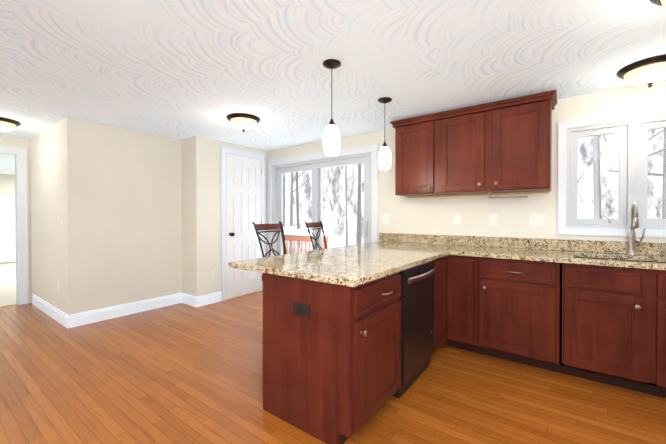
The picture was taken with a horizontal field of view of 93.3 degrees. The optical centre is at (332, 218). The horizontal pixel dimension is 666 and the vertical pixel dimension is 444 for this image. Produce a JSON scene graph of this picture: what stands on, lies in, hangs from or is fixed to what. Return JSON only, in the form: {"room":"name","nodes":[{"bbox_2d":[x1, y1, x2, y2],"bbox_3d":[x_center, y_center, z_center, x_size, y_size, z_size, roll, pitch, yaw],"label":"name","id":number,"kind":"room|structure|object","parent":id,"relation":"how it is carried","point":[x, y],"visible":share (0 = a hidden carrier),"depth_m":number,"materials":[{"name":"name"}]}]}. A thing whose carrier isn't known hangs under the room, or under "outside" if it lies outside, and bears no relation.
{"room":"kitchen","nodes":[
{"label":"kitchen","id":0,"kind":"room"},
{"bbox_2d":[0,174,15,262],"bbox_3d":[-8.572,0.007,7.625,0.170,2.245,8.200,0,1,36],"label":"wall","id":1,"kind":"structure","parent":0,"point":[7,218],"depth_m":7.94,"materials":[{"name":"beige paint"}]},
{"bbox_2d":[0,255,15,262],"bbox_3d":[-8.208,1.017,7.926,0.068,0.180,6.100,0,1,36],"label":"heater","id":2,"kind":"object","parent":1,"relation":"attached to","point":[7,258],"visible":0.15,"depth_m":7.91,"materials":[{"name":"white metal"}]},
{"bbox_2d":[0,262,16,306],"bbox_3d":[-6.403,1.181,6.044,5.550,0.085,8.200,0,1,36],"label":"floor carpet","id":3,"kind":"object","parent":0,"point":[7,284],"visible":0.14,"depth_m":5.45,"materials":[{"name":"beige carpet"}]},
{"bbox_2d":[0,135,31,302],"bbox_3d":[-5.334,0.050,2.800,0.120,2.245,4.250,0,1,36],"label":"wall","id":4,"kind":"structure","parent":0,"point":[15,141],"depth_m":4.30,"materials":[{"name":"beige paint"}]},
{"bbox_2d":[0,145,28,304],"bbox_3d":[-4.538,0.105,3.866,0.143,2.115,1.120,0,1,36],"label":"trim","id":5,"kind":"structure","parent":4,"relation":"attached to","point":[21,209],"depth_m":4.24,"materials":[{"name":"white wood"}]},
{"bbox_2d":[30,117,181,314],"bbox_3d":[-2.710,0.031,4.881,1.649,2.245,2.610,0,1,36],"label":"wall","id":6,"kind":"structure","parent":0,"point":[113,194],"depth_m":3.74,"materials":[{"name":"beige paint"}]},
{"bbox_2d":[32,294,70,328],"bbox_3d":[-3.436,1.096,3.797,1.553,0.135,0.014,0,1,36],"label":"baseboard","id":7,"kind":"structure","parent":6,"relation":"attached to","point":[69,321],"depth_m":3.67,"materials":[{"name":"white wood"}]},
{"bbox_2d":[71,293,181,327],"bbox_3d":[-2.437,1.095,3.856,0.014,0.135,1.205,0,1,36],"label":"baseboard","id":8,"kind":"structure","parent":6,"relation":"attached to","point":[84,318],"depth_m":3.75,"materials":[{"name":"white wood"}]},
{"bbox_2d":[181,136,266,298],"bbox_3d":[-1.530,0.032,4.782,0.371,2.245,1.375,0,1,36],"label":"wall","id":9,"kind":"structure","parent":0,"point":[201,221],"depth_m":4.25,"materials":[{"name":"beige paint"}]},
{"bbox_2d":[181,293,196,306],"bbox_3d":[-1.919,1.092,4.214,0.344,0.135,0.014,0,1,36],"label":"baseboard","id":10,"kind":"structure","parent":9,"relation":"attached to","point":[187,299],"depth_m":4.21,"materials":[{"name":"white"}]},
{"bbox_2d":[197,291,220,306],"bbox_3d":[-1.677,1.092,4.265,0.014,0.135,0.363,0,1,36],"label":"baseboard","id":11,"kind":"structure","parent":9,"relation":"attached to","point":[211,298],"depth_m":4.25,"materials":[{"name":"white wood"}]},
{"bbox_2d":[210,269,213,278],"bbox_3d":[-1.654,0.759,4.299,0.008,0.118,0.072,0,1,36],"label":"outlet","id":12,"kind":"object","parent":9,"relation":"attached to","point":[211,273],"visible":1,"depth_m":4.29,"materials":[{"name":"white plastic"}]},
{"bbox_2d":[220,146,265,300],"bbox_3d":[-1.328,0.069,4.725,0.023,2.172,0.807,0,1,36],"label":"trim","id":13,"kind":"structure","parent":9,"relation":"attached to","point":[224,150],"depth_m":4.46,"materials":[{"name":"white wood"}]},
{"bbox_2d":[226,153,261,298],"bbox_3d":[-1.301,0.108,4.708,0.083,2.071,0.632,0,1,36],"label":"closet door","id":14,"kind":"structure","parent":9,"relation":"in","point":[243,193],"depth_m":4.69,"materials":[{"name":"white wood"}]},
{"bbox_2d":[0,291,665,443],"bbox_3d":[-0.892,1.228,1.046,9.250,0.080,6.660,0,1,36],"label":"floor","id":15,"kind":"structure","parent":0,"point":[180,373],"depth_m":2.10,"materials":[{"name":"brown wood"}]},
{"bbox_2d":[252,221,285,280],"bbox_3d":[-0.439,0.601,2.946,0.537,1.141,0.403,0,1,31],"label":"stool","id":16,"kind":"object","parent":15,"relation":"on","point":[274,227],"visible":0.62,"depth_m":3.06,"materials":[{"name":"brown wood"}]},
{"bbox_2d":[304,221,326,250],"bbox_3d":[-0.019,0.596,3.559,0.537,1.141,0.403,0,1,24],"label":"stool","id":17,"kind":"object","parent":15,"relation":"on","point":[313,225],"visible":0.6,"depth_m":3.67,"materials":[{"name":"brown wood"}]},
{"bbox_2d":[263,272,400,443],"bbox_3d":[0.008,0.753,1.974,0.654,0.852,0.583,0,1,36],"label":"base cabinet","id":18,"kind":"object","parent":15,"relation":"on","point":[332,369],"depth_m":1.72,"materials":[{"name":"brown wood"}]},
{"bbox_2d":[293,302,308,317],"bbox_3d":[-0.177,0.505,1.740,0.118,0.072,0.008,0,1,36],"label":"outlet","id":19,"kind":"object","parent":18,"relation":"attached to","point":[300,309],"visible":1,"depth_m":1.74,"materials":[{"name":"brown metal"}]},
{"bbox_2d":[229,245,452,286],"bbox_3d":[0.156,0.306,2.414,0.992,0.034,1.530,0,1,36],"label":"countertop","id":20,"kind":"structure","parent":18,"relation":"on","point":[387,254],"depth_m":2.08,"materials":[{"name":"stone"}]},
{"bbox_2d":[393,260,434,397],"bbox_3d":[0.393,0.745,2.424,0.683,0.837,0.586,0,1,36],"label":"dishwasher","id":21,"kind":"object","parent":18,"relation":"in","point":[416,297],"visible":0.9,"depth_m":2.18,"materials":[{"name":"black metal"}]},
{"bbox_2d":[434,255,450,350],"bbox_3d":[0.668,0.745,2.837,0.698,0.852,0.390,0,1,36],"label":"base cabinet","id":22,"kind":"object","parent":15,"relation":"on","point":[442,275],"depth_m":2.72,"materials":[{"name":"brown wood"}]},
{"bbox_2d":[451,255,478,352],"bbox_3d":[1.276,0.744,2.966,0.257,0.852,0.686,0,1,36],"label":"base cabinet","id":23,"kind":"object","parent":15,"relation":"on","point":[464,269],"depth_m":2.72,"materials":[{"name":"brown wood"}]},
{"bbox_2d":[357,233,665,269],"bbox_3d":[2.450,0.258,2.119,5.120,0.134,0.653,0,1,36],"label":"countertop","id":24,"kind":"structure","parent":23,"relation":"on","point":[531,249],"depth_m":2.71,"materials":[{"name":"stone"}]},
{"bbox_2d":[574,257,665,262],"bbox_3d":[2.202,0.427,2.264,0.814,0.204,0.449,0,1,36],"label":"sink","id":25,"kind":"object","parent":24,"relation":"in","point":[620,260],"depth_m":2.46,"materials":[{"name":"silver metal"}]},
{"bbox_2d":[627,202,665,256],"bbox_3d":[2.392,0.080,2.368,0.240,0.416,0.197,0,1,36],"label":"faucet","id":26,"kind":"object","parent":24,"relation":"on","point":[633,240],"visible":1,"depth_m":2.46,"materials":[{"name":"silver metal"}]},
{"bbox_2d":[479,257,566,372],"bbox_3d":[1.633,0.746,2.737,0.590,0.852,0.631,0,1,36],"label":"base cabinet","id":27,"kind":"object","parent":15,"relation":"on","point":[522,302],"depth_m":2.47,"materials":[{"name":"brown wood"}]},
{"bbox_2d":[0,0,665,174],"bbox_3d":[-2.674,-1.127,3.288,14.800,0.100,8.200,0,1,36],"label":"ceiling","id":28,"kind":"structure","parent":0,"point":[180,69],"depth_m":2.11,"materials":[{"name":"paint"}]},
{"bbox_2d":[0,117,20,131],"bbox_3d":[-3.664,-1.004,3.445,0.352,0.150,0.352,0,1,36],"label":"ceiling light","id":29,"kind":"object","parent":28,"relation":"attached to","point":[6,124],"visible":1,"depth_m":3.43,"materials":[{"name":"white glass"}]},
{"bbox_2d":[226,113,259,131],"bbox_3d":[-0.960,-1.003,3.377,0.352,0.150,0.352,0,1,36],"label":"ceiling light","id":30,"kind":"object","parent":28,"relation":"attached to","point":[243,121],"visible":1,"depth_m":3.28,"materials":[{"name":"white glass"}]},
{"bbox_2d":[323,59,340,155],"bbox_3d":[-0.008,-0.754,2.166,0.127,0.626,0.127,0,1,36],"label":"pendant light","id":31,"kind":"object","parent":28,"relation":"hanging from","point":[331,142],"visible":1,"depth_m":2.13,"materials":[{"name":"white glass"}]},
{"bbox_2d":[378,97,391,169],"bbox_3d":[0.468,-0.760,2.840,0.127,0.626,0.127,0,1,36],"label":"pendant light","id":32,"kind":"object","parent":28,"relation":"hanging from","point":[384,159],"visible":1,"depth_m":2.80,"materials":[{"name":"white glass"}]},
{"bbox_2d":[616,54,665,87],"bbox_3d":[2.222,-0.993,2.202,0.352,0.150,0.352,0,1,36],"label":"ceiling light","id":33,"kind":"object","parent":28,"relation":"attached to","point":[650,71],"visible":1,"depth_m":2.15,"materials":[{"name":"white glass"}]},
{"bbox_2d":[650,0,665,7],"bbox_3d":[1.626,-0.986,1.374,0.352,0.150,0.352,0,1,36],"label":"ceiling light","id":34,"kind":"object","parent":28,"relation":"attached to","point":[660,3],"visible":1,"depth_m":1.49,"materials":[{"name":"white glass"}]},
{"bbox_2d":[267,80,665,255],"bbox_3d":[1.699,0.046,3.172,7.600,2.245,0.150,0,1,36],"label":"wall","id":35,"kind":"structure","parent":0,"point":[430,215],"depth_m":3.13,"materials":[{"name":"beige paint"}]},
{"bbox_2d":[267,144,377,256],"bbox_3d":[-0.207,0.113,4.548,1.996,2.088,0.158,0,1,36],"label":"door frame","id":36,"kind":"structure","parent":35,"relation":"in","point":[315,167],"depth_m":4.53,"materials":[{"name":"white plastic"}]},
{"bbox_2d":[382,214,389,223],"bbox_3d":[0.645,0.003,3.842,0.118,0.118,0.016,0,1,36],"label":"light switch","id":37,"kind":"object","parent":35,"relation":"attached to","point":[385,218],"visible":1,"depth_m":3.84,"materials":[{"name":"white plastic"}]},
{"bbox_2d":[394,114,445,197],"bbox_3d":[0.950,-0.637,3.409,0.456,0.764,0.336,0,1,36],"label":"upper cabinet","id":38,"kind":"object","parent":35,"relation":"attached to","point":[416,140],"depth_m":3.27,"materials":[{"name":"brown wood"}]},
{"bbox_2d":[454,214,460,224],"bbox_3d":[1.326,0.012,3.348,0.072,0.118,0.006,0,1,36],"label":"electrical outlet","id":39,"kind":"object","parent":35,"relation":"attached to","point":[457,219],"visible":1,"depth_m":3.35,"materials":[{"name":"white plastic"}]},
{"bbox_2d":[438,106,489,196],"bbox_3d":[1.323,-0.635,3.135,0.469,0.764,0.336,0,1,36],"label":"upper cabinet","id":40,"kind":"object","parent":35,"relation":"attached to","point":[463,135],"depth_m":2.99,"materials":[{"name":"brown wood"}]},
{"bbox_2d":[489,214,496,225],"bbox_3d":[1.601,0.014,3.144,0.072,0.118,0.008,0,1,36],"label":"outlet","id":41,"kind":"object","parent":35,"relation":"attached to","point":[492,219],"visible":1,"depth_m":3.14,"materials":[{"name":"white plastic"}]},
{"bbox_2d":[490,94,553,193],"bbox_3d":[1.700,-0.632,2.859,0.465,0.764,0.336,0,1,36],"label":"upper cabinet","id":42,"kind":"object","parent":35,"relation":"attached to","point":[502,147],"depth_m":2.72,"materials":[{"name":"brown wood"}]},
{"bbox_2d":[488,192,527,198],"bbox_3d":[1.600,-0.218,2.889,0.325,0.064,0.032,0,1,36],"label":"paper holder","id":43,"kind":"object","parent":42,"relation":"attached to","point":[507,197],"visible":1,"depth_m":2.88,"materials":[{"name":"silver metal"}]},
{"bbox_2d":[529,214,543,226],"bbox_3d":[1.895,0.016,2.924,0.118,0.118,0.016,0,1,36],"label":"outlet","id":44,"kind":"object","parent":35,"relation":"attached to","point":[536,220],"visible":1,"depth_m":2.93,"materials":[{"name":"white plastic"}]},
{"bbox_2d":[557,107,665,237],"bbox_3d":[2.458,-0.356,2.578,1.000,1.004,0.143,0,1,36],"label":"casement window","id":45,"kind":"structure","parent":35,"relation":"in","point":[633,161],"depth_m":2.61,"materials":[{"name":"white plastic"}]},
{"label":"outside","id":46,"kind":"structure","parent":0,"visible":0},
{"bbox_2d":[285,128,663,248],"bbox_3d":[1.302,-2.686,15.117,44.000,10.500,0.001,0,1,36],"label":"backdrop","id":47,"kind":"structure","parent":46,"point":[613,143],"depth_m":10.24,"materials":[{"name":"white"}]},
{"bbox_3d":[-0.763,1.323,6.168,6.300,0.240,1.730,0,1,36],"label":"deck","id":48,"kind":"object","parent":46,"visible":0},
{"bbox_2d":[283,226,328,254],"bbox_3d":[-1.451,0.676,7.616,3.270,1.028,0.180,0,1,36],"label":"rail","id":49,"kind":"object","parent":48,"relation":"on","point":[289,236],"depth_m":7.02,"materials":[{"name":"brown wood"}]},
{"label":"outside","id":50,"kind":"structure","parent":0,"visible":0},
{"bbox_2d":[288,247,311,253],"bbox_3d":[-1.458,1.847,11.396,44.000,0.300,9.330,0,1,36],"label":"snow","id":51,"kind":"object","parent":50,"point":[296,250],"depth_m":16.27,"materials":[{"name":"white snow"}]},
{"bbox_2d":[283,128,665,253],"bbox_3d":[1.675,-3.114,11.226,23.195,9.436,5.458,0,1,36],"label":"trees","id":52,"kind":"object","parent":51,"relation":"on","point":[597,214],"depth_m":8.33,"materials":[{"name":"grey plant"}]}
]}

